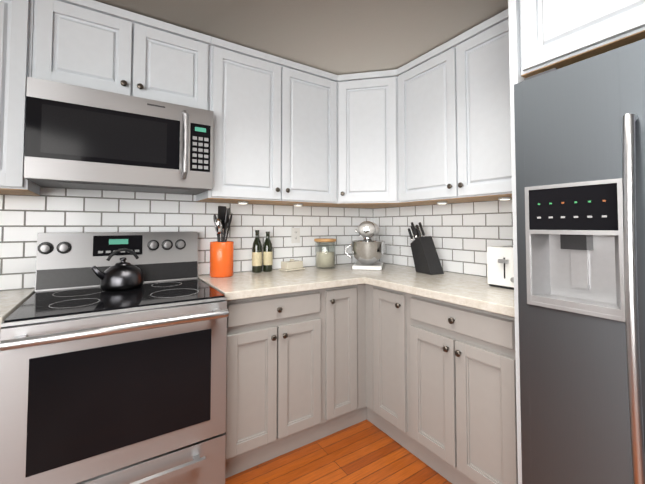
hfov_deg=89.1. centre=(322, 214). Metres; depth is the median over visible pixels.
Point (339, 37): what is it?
ceiling
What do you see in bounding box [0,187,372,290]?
wall
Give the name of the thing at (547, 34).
upper cabinet
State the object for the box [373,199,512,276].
wall
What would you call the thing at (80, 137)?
microwave
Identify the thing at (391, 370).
base cabinet
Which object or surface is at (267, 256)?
bottle
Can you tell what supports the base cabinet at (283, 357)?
on the floor
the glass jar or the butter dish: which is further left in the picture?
the butter dish
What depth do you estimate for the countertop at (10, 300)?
1.41 m
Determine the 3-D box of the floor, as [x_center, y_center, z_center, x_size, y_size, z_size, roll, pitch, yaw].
[-0.099,1.271,0.306,3.940,0.060,3.940,1,-2,-33]
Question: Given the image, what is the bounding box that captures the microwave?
[24,77,212,194]
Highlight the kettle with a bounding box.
[91,248,143,290]
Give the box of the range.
[0,232,228,483]
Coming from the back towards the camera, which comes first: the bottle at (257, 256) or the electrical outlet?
the electrical outlet
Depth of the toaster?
1.66 m
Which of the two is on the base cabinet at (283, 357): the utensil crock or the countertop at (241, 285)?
the countertop at (241, 285)
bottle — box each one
[252,230,261,272]
[263,232,272,271]
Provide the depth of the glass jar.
2.43 m
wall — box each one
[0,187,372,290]
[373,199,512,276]
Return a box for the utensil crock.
[210,206,233,277]
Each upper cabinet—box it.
[0,0,39,195]
[24,0,207,109]
[196,36,331,205]
[320,68,433,207]
[400,0,519,203]
[512,0,644,81]
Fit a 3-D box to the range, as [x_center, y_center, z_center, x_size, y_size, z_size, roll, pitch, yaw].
[-0.911,0.686,1.526,0.756,1.195,0.762,1,-2,-33]
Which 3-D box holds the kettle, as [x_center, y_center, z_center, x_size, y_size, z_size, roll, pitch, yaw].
[-1.039,0.274,1.670,0.227,0.202,0.190,1,-2,-33]
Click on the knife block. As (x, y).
(425, 256)
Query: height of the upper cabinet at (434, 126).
0.913 m
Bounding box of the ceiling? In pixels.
[94,0,507,74]
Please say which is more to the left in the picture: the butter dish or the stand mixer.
the butter dish
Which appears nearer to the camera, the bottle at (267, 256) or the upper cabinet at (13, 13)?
the upper cabinet at (13, 13)
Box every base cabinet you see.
[225,287,339,478]
[336,286,351,429]
[364,284,419,458]
[416,295,517,483]
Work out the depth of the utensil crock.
2.01 m
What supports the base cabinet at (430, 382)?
on the floor
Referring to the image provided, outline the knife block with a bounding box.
[408,222,443,274]
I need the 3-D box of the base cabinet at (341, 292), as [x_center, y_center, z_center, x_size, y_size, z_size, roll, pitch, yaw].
[-0.055,0.871,2.188,0.240,0.872,0.608,1,-2,-33]
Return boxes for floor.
[225,420,451,483]
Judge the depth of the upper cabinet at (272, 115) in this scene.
2.03 m
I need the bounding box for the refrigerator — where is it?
[514,39,644,483]
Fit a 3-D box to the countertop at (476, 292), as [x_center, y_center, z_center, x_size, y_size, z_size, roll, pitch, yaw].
[0.587,0.408,2.074,0.657,0.040,1.524,1,-2,-33]
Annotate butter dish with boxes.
[279,259,304,270]
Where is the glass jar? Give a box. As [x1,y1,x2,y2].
[314,238,335,268]
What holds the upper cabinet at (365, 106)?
attached to the wall at (25, 220)
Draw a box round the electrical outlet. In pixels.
[291,228,299,242]
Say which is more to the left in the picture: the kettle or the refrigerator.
the kettle
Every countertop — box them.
[0,288,35,328]
[197,267,359,300]
[313,263,514,316]
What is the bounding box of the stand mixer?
[345,221,384,269]
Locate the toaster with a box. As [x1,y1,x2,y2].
[487,245,513,289]
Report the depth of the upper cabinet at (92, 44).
1.61 m
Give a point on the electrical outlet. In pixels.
(295, 235)

